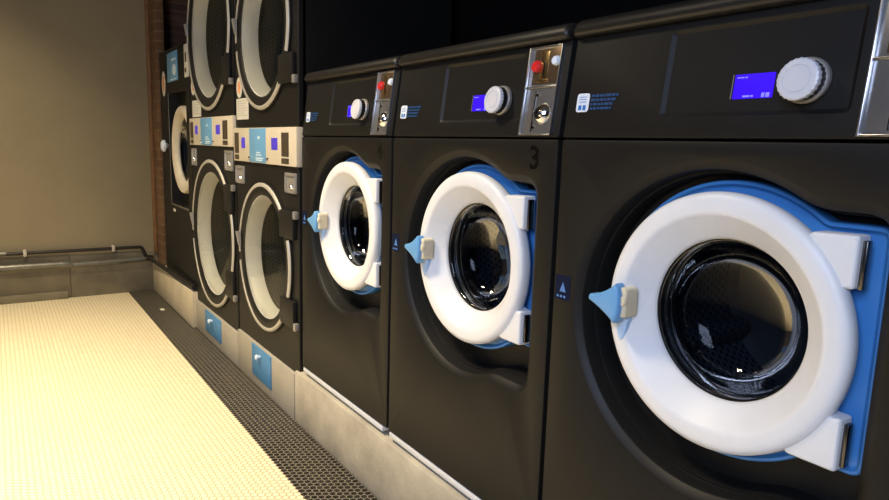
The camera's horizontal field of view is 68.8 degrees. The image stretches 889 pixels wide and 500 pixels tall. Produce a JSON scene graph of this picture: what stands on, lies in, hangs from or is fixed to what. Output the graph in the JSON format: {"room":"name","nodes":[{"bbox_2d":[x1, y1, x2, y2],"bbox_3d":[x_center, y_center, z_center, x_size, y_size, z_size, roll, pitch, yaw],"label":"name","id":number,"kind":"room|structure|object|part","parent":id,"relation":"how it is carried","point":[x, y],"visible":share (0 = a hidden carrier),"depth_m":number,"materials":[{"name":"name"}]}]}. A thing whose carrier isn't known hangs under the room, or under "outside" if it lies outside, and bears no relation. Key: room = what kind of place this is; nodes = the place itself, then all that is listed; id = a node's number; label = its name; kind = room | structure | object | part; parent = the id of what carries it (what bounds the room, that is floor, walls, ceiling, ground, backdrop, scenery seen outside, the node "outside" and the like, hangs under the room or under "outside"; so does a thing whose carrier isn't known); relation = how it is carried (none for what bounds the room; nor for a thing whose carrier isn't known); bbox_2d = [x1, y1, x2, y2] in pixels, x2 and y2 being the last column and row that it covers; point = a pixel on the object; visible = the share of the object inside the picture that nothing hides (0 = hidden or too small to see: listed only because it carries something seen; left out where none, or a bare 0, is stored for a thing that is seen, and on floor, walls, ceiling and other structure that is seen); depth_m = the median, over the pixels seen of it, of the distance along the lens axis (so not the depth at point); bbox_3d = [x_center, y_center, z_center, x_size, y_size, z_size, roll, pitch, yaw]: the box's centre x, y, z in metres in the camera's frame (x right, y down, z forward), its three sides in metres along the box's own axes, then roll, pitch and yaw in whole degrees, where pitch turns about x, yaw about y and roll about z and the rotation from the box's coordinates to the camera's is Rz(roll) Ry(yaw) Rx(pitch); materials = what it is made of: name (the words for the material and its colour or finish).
{"room":"laundry","nodes":[
{"label":"laundry","id":0,"kind":"room"},
{"bbox_2d":[0,0,157,296],"bbox_3d":[-3.359,-1.028,4.232,4.550,3.060,0.156,-4,11,-34],"label":"wall","id":1,"kind":"structure","parent":0,"point":[75,168],"depth_m":4.65,"materials":[{"name":"paint"}]},
{"bbox_2d":[0,245,152,257],"bbox_3d":[-3.719,0.115,4.058,3.515,0.116,0.054,-4,11,-34],"label":"pipe","id":2,"kind":"object","parent":1,"relation":"attached to","point":[112,248],"visible":0.99,"depth_m":4.73,"materials":[{"name":"black metal"}]},
{"bbox_2d":[0,250,154,304],"bbox_3d":[-3.743,0.268,4.078,3.580,0.325,0.039,-4,11,-34],"label":"baseboard","id":3,"kind":"structure","parent":1,"relation":"attached to","point":[134,276],"depth_m":4.78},
{"bbox_2d":[0,257,196,289],"bbox_3d":[-3.364,0.263,3.580,3.544,0.062,1.216,-4,11,-34],"label":"pipe","id":4,"kind":"object","parent":1,"relation":"attached to","point":[62,264],"visible":1,"depth_m":4.65,"materials":[{"name":"grey metal"}]},
{"bbox_2d":[144,0,157,252],"bbox_3d":[-2.213,-1.294,4.859,0.022,2.660,0.044,-4,11,-34],"label":"trim","id":5,"kind":"structure","parent":1,"relation":"attached to","point":[146,11],"depth_m":4.90,"materials":[{"name":"brown wood"}]},
{"bbox_2d":[148,0,166,264],"bbox_3d":[-2.123,-1.133,4.819,0.060,2.960,0.230,-4,11,-34],"label":"trim","id":6,"kind":"structure","parent":1,"relation":"attached to","point":[155,7],"depth_m":4.78,"materials":[{"name":"wood"}]},
{"bbox_2d":[163,0,187,50],"bbox_3d":[-1.857,-1.175,5.134,0.740,2.960,0.034,-4,11,-34],"label":"planks","id":7,"kind":"object","parent":1,"relation":"attached to","point":[174,11],"depth_m":4.89,"materials":[{"name":"brown wood"}]},
{"bbox_2d":[153,261,197,327],"bbox_3d":[-1.596,0.263,4.830,0.835,0.232,1.242,-4,11,-34],"label":"trim","id":8,"kind":"structure","parent":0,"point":[182,298],"depth_m":4.43,"materials":[{"name":"concrete"}]},
{"bbox_2d":[159,41,196,289],"bbox_3d":[-1.502,-0.587,4.556,0.800,1.538,0.858,-4,11,-34],"label":"washing machine","id":9,"kind":"object","parent":8,"relation":"on","point":[175,85],"visible":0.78,"depth_m":4.40,"materials":[{"name":"black paint"}]},
{"bbox_3d":[-1.955,-0.727,4.528,0.040,0.080,0.080,-4,11,-34],"label":"door handle","id":10,"kind":"part","parent":9,"relation":"part of","materials":[{"name":"white plastic"}]},
{"bbox_2d":[170,57,175,79],"bbox_3d":[-1.774,-1.183,4.240,0.002,0.134,0.170,-4,11,-34],"label":"print","id":11,"kind":"object","parent":9,"relation":"attached to","point":[172,59],"depth_m":4.24},
{"bbox_3d":[-1.756,-0.658,4.277,0.004,0.757,0.487,-4,11,-34],"label":"recess trim","id":12,"kind":"part","parent":9,"relation":"part of","materials":[{"name":"white plastic"}]},
{"bbox_3d":[-1.569,-1.152,3.944,0.009,0.195,0.090,-4,11,-34],"label":"coin plate","id":13,"kind":"part","parent":9,"relation":"part of","materials":[{"name":"metal"}]},
{"bbox_2d":[0,290,378,499],"bbox_3d":[-1.290,1.000,1.295,4.400,0.100,7.544,-4,11,-34],"label":"floor","id":14,"kind":"structure","parent":0,"point":[117,396],"depth_m":2.76,"materials":[{"name":"tile"}]},
{"bbox_2d":[183,0,239,330],"bbox_3d":[-1.016,-0.710,3.794,0.760,2.148,0.871,-4,11,-34],"label":"dryer","id":15,"kind":"object","parent":14,"relation":"on","point":[209,32],"visible":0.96,"depth_m":3.78,"materials":[{"name":"black paint"}]},
{"bbox_3d":[-1.518,-1.288,3.806,0.020,0.070,0.026,-4,11,-34],"label":"door handle","id":16,"kind":"part","parent":15,"relation":"part of","materials":[{"name":"grey metal"}]},
{"bbox_3d":[-1.551,-0.195,3.979,0.020,0.070,0.026,-4,11,-34],"label":"door handle","id":17,"kind":"part","parent":15,"relation":"part of","materials":[{"name":"grey metal"}]},
{"bbox_3d":[-1.278,-1.186,3.527,0.036,0.847,0.847,-4,11,-34],"label":"door","id":18,"kind":"part","parent":15,"relation":"part of","materials":[{"name":"metal"}]},
{"bbox_3d":[-1.268,-1.233,3.526,0.030,1.002,0.865,-4,11,-34],"label":"panel","id":19,"kind":"part","parent":15,"relation":"part of","materials":[{"name":"black paint"}]},
{"bbox_3d":[-1.312,-0.092,3.700,0.036,0.847,0.847,-4,11,-34],"label":"door","id":20,"kind":"part","parent":15,"relation":"part of","materials":[{"name":"metal"}]},
{"bbox_3d":[-1.303,-0.105,3.704,0.030,0.964,0.865,-4,11,-34],"label":"panel","id":21,"kind":"part","parent":15,"relation":"part of","materials":[{"name":"black paint"}]},
{"bbox_2d":[196,300,237,365],"bbox_3d":[-1.040,0.443,3.959,0.760,0.182,0.850,-4,11,-34],"label":"plinth","id":22,"kind":"object","parent":14,"relation":"on","point":[223,335],"visible":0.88,"depth_m":3.69,"materials":[{"name":"grey paint"}]},
{"bbox_3d":[-1.349,0.442,3.784,0.007,0.131,0.325,-4,11,-34],"label":"blue panel","id":23,"kind":"part","parent":22,"relation":"part of","materials":[{"name":"blue plastic"}]},
{"bbox_2d":[238,329,294,419],"bbox_3d":[-0.576,0.550,3.290,0.760,0.208,0.784,-4,11,-34],"label":"plinth","id":24,"kind":"object","parent":14,"relation":"on","point":[273,376],"visible":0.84,"depth_m":3.02,"materials":[{"name":"grey paint"}]},
{"bbox_3d":[-0.874,0.551,3.099,0.007,0.157,0.265,-4,11,-34],"label":"blue panel","id":25,"kind":"part","parent":24,"relation":"part of","materials":[{"name":"blue plastic"}]},
{"bbox_2d":[231,0,451,371],"bbox_3d":[-0.530,-0.510,3.104,0.760,1.946,0.824,-4,11,-34],"label":"dryer","id":26,"kind":"object","parent":14,"relation":"on","point":[278,43],"visible":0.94,"depth_m":2.82,"materials":[{"name":"black paint"}]},
{"bbox_3d":[-0.995,-1.056,3.066,0.020,0.070,0.026,-4,11,-34],"label":"door handle","id":27,"kind":"part","parent":26,"relation":"part of","materials":[{"name":"grey metal"}]},
{"bbox_3d":[-1.026,-0.059,3.223,0.020,0.070,0.026,-4,11,-34],"label":"door handle","id":28,"kind":"part","parent":26,"relation":"part of","materials":[{"name":"grey metal"}]},
{"bbox_2d":[237,100,246,115],"bbox_3d":[-0.976,-0.683,3.130,0.001,0.071,0.150,-4,11,-34],"label":"print","id":29,"kind":"object","parent":26,"relation":"attached to","point":[241,104],"depth_m":3.13,"materials":[{"name":"paper"}]},
{"bbox_3d":[-0.793,-0.964,2.841,0.036,0.693,0.693,-4,11,-34],"label":"door","id":30,"kind":"part","parent":26,"relation":"part of","materials":[{"name":"metal"}]},
{"bbox_3d":[-0.824,0.034,2.999,0.036,0.693,0.693,-4,11,-34],"label":"door","id":31,"kind":"part","parent":26,"relation":"part of","materials":[{"name":"metal"}]},
{"bbox_3d":[-0.783,-0.990,2.843,0.030,0.889,0.818,-4,11,-34],"label":"panel","id":32,"kind":"part","parent":26,"relation":"part of","materials":[{"name":"black paint"}]},
{"bbox_3d":[-0.815,0.041,3.006,0.030,0.872,0.818,-4,11,-34],"label":"panel","id":33,"kind":"part","parent":26,"relation":"part of","materials":[{"name":"black paint"}]},
{"bbox_2d":[295,370,470,499],"bbox_3d":[0.996,0.932,1.126,0.811,0.226,4.605,-4,11,-34],"label":"concrete plinth","id":34,"kind":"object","parent":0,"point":[389,471],"depth_m":2.25,"materials":[{"name":"concrete"}]},
{"bbox_2d":[302,56,402,430],"bbox_3d":[-0.107,-0.055,2.505,0.714,1.225,0.708,-4,11,-34],"label":"washing machine","id":35,"kind":"object","parent":34,"relation":"on","point":[350,115],"visible":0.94,"depth_m":2.33,"materials":[{"name":"black paint"}]},
{"bbox_3d":[-0.494,-0.111,2.452,0.024,0.079,0.079,-4,11,-34],"label":"door handle","id":36,"kind":"part","parent":35,"relation":"part of","materials":[{"name":"blue plastic"}]},
{"bbox_3d":[-0.377,0.543,2.439,0.049,0.018,0.674,-4,11,-34],"label":"rail","id":37,"kind":"part","parent":35,"relation":"part of","materials":[{"name":"metal"}]},
{"bbox_3d":[-0.331,-0.502,2.269,0.066,0.206,0.708,-4,11,-34],"label":"control panel","id":38,"kind":"part","parent":35,"relation":"part of","materials":[{"name":"black paint"}]},
{"bbox_3d":[-0.072,-0.641,2.424,0.673,0.041,0.708,-4,11,-34],"label":"lid","id":39,"kind":"part","parent":35,"relation":"part of","materials":[{"name":"paint"}]},
{"bbox_3d":[-0.281,-0.464,2.135,0.024,0.062,0.062,-4,11,-34],"label":"knob","id":40,"kind":"part","parent":35,"relation":"part of","materials":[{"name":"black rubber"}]},
{"bbox_3d":[-0.303,-0.087,2.330,0.034,0.494,0.494,-4,11,-34],"label":"door plate","id":41,"kind":"part","parent":35,"relation":"part of","materials":[{"name":"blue plastic"}]},
{"bbox_3d":[-0.271,-0.464,2.142,0.018,0.069,0.069,-4,11,-34],"label":"knob","id":42,"kind":"part","parent":35,"relation":"part of","materials":[{"name":"grey metal"}]},
{"bbox_3d":[-0.239,0.066,2.184,0.035,0.105,0.094,-4,11,-34],"label":"hinge arm","id":43,"kind":"part","parent":35,"relation":"part of","materials":[{"name":"white plastic"}]},
{"bbox_3d":[-0.233,-0.186,2.147,0.035,0.104,0.087,-4,11,-34],"label":"hinge arm","id":44,"kind":"part","parent":35,"relation":"part of","materials":[{"name":"white plastic"}]},
{"bbox_3d":[-0.190,-0.459,2.031,0.030,0.196,0.105,-4,11,-34],"label":"coin plate","id":45,"kind":"part","parent":35,"relation":"part of","materials":[{"name":"metal"}]},
{"bbox_3d":[-0.193,-0.459,2.029,0.033,0.196,0.105,-4,11,-34],"label":"plate frame","id":46,"kind":"part","parent":35,"relation":"part of","materials":[{"name":"silver metal"}]},
{"bbox_3d":[-0.180,-0.512,2.020,0.013,0.077,0.082,-4,11,-34],"label":"slot plate","id":47,"kind":"part","parent":35,"relation":"part of","materials":[{"name":"brown metal"}]},
{"bbox_2d":[389,23,578,499],"bbox_3d":[0.300,0.050,1.921,0.714,1.225,0.708,-4,11,-34],"label":"washing machine","id":48,"kind":"object","parent":34,"relation":"on","point":[477,158],"visible":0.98,"depth_m":1.72,"materials":[{"name":"black paint"}]},
{"bbox_3d":[-0.087,-0.005,1.867,0.024,0.079,0.079,-4,11,-34],"label":"door handle","id":49,"kind":"part","parent":48,"relation":"part of","materials":[{"name":"blue plastic"}]},
{"bbox_3d":[0.030,0.648,1.854,0.049,0.018,0.674,-4,11,-34],"label":"rail","id":50,"kind":"part","parent":48,"relation":"part of","materials":[{"name":"metal"}]},
{"bbox_3d":[0.066,0.172,1.780,0.088,0.941,0.708,-4,11,-34],"label":"panel","id":51,"kind":"part","parent":48,"relation":"part of","materials":[{"name":"black paint"}]},
{"bbox_3d":[0.075,-0.397,1.684,0.066,0.206,0.708,-4,11,-34],"label":"control panel","id":52,"kind":"part","parent":48,"relation":"part of","materials":[{"name":"black paint"}]},
{"bbox_3d":[0.335,-0.536,1.840,0.673,0.041,0.708,-4,11,-34],"label":"lid","id":53,"kind":"part","parent":48,"relation":"part of","materials":[{"name":"paint"}]},
{"bbox_3d":[0.104,0.018,1.745,0.034,0.494,0.494,-4,11,-34],"label":"door plate","id":54,"kind":"part","parent":48,"relation":"part of","materials":[{"name":"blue plastic"}]},
{"bbox_3d":[0.126,-0.358,1.551,0.024,0.062,0.062,-4,11,-34],"label":"knob","id":55,"kind":"part","parent":48,"relation":"part of","materials":[{"name":"white plastic"}]},
{"bbox_3d":[0.136,-0.359,1.558,0.018,0.069,0.069,-4,11,-34],"label":"knob","id":56,"kind":"part","parent":48,"relation":"part of","materials":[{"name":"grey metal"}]},
{"bbox_3d":[0.168,0.171,1.600,0.035,0.105,0.094,-4,11,-34],"label":"hinge arm","id":57,"kind":"part","parent":48,"relation":"part of","materials":[{"name":"white plastic"}]},
{"bbox_3d":[0.174,-0.081,1.563,0.035,0.104,0.087,-4,11,-34],"label":"hinge arm","id":58,"kind":"part","parent":48,"relation":"part of","materials":[{"name":"white plastic"}]},
{"bbox_3d":[0.214,-0.354,1.444,0.033,0.196,0.105,-4,11,-34],"label":"plate frame","id":59,"kind":"part","parent":48,"relation":"part of","materials":[{"name":"silver metal"}]},
{"bbox_3d":[0.217,-0.354,1.446,0.030,0.196,0.105,-4,11,-34],"label":"coin plate","id":60,"kind":"part","parent":48,"relation":"part of","materials":[{"name":"metal"}]},
{"bbox_3d":[0.226,-0.407,1.435,0.013,0.077,0.082,-4,11,-34],"label":"slot plate","id":61,"kind":"part","parent":48,"relation":"part of","materials":[{"name":"brown metal"}]},
{"bbox_2d":[542,0,888,499],"bbox_3d":[0.707,0.155,1.336,0.714,1.225,0.708,-4,11,-34],"label":"washing machine","id":62,"kind":"object","parent":34,"relation":"on","point":[720,322],"visible":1,"depth_m":1.17,"materials":[{"name":"black paint"}]},
{"bbox_3d":[0.320,0.100,1.283,0.024,0.079,0.079,-4,11,-34],"label":"door handle","id":63,"kind":"part","parent":62,"relation":"part of","materials":[{"name":"blue plastic"}]},
{"bbox_3d":[0.742,-0.431,1.255,0.673,0.041,0.708,-4,11,-34],"label":"lid","id":64,"kind":"part","parent":62,"relation":"part of","materials":[{"name":"paint"}]},
{"bbox_3d":[0.482,-0.292,1.100,0.066,0.206,0.708,-4,11,-34],"label":"control panel","id":65,"kind":"part","parent":62,"relation":"part of","materials":[{"name":"black paint"}]},
{"bbox_3d":[0.511,0.123,1.161,0.034,0.494,0.494,-4,11,-34],"label":"door plate","id":66,"kind":"part","parent":62,"relation":"part of","materials":[{"name":"blue plastic"}]},
{"bbox_3d":[0.543,-0.254,0.973,0.018,0.069,0.069,-4,11,-34],"label":"knob","id":67,"kind":"part","parent":62,"relation":"part of","materials":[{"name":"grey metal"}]},
{"bbox_3d":[0.532,-0.254,0.966,0.024,0.062,0.062,-4,11,-34],"label":"knob","id":68,"kind":"part","parent":62,"relation":"part of","materials":[{"name":"white plastic"}]},
{"bbox_3d":[0.575,0.276,1.015,0.035,0.105,0.094,-4,11,-34],"label":"hinge arm","id":69,"kind":"part","parent":62,"relation":"part of","materials":[{"name":"white plastic"}]},
{"bbox_3d":[0.581,0.024,0.978,0.035,0.104,0.087,-4,11,-34],"label":"hinge arm","id":70,"kind":"part","parent":62,"relation":"part of","materials":[{"name":"white plastic"}]},
{"bbox_3d":[0.621,-0.249,0.860,0.033,0.196,0.105,-4,11,-34],"label":"plate frame","id":71,"kind":"part","parent":62,"relation":"part of","materials":[{"name":"silver metal"}]},
{"bbox_3d":[0.624,-0.249,0.862,0.030,0.196,0.105,-4,11,-34],"label":"coin plate","id":72,"kind":"part","parent":62,"relation":"part of","materials":[{"name":"metal"}]},
{"bbox_2d":[451,0,686,45],"bbox_3d":[0.948,-0.524,1.887,0.150,3.060,6.420,-4,11,-34],"label":"wall","id":73,"kind":"structure","parent":0,"point":[471,20],"depth_m":2.63,"materials":[{"name":"black paint"}]}
]}

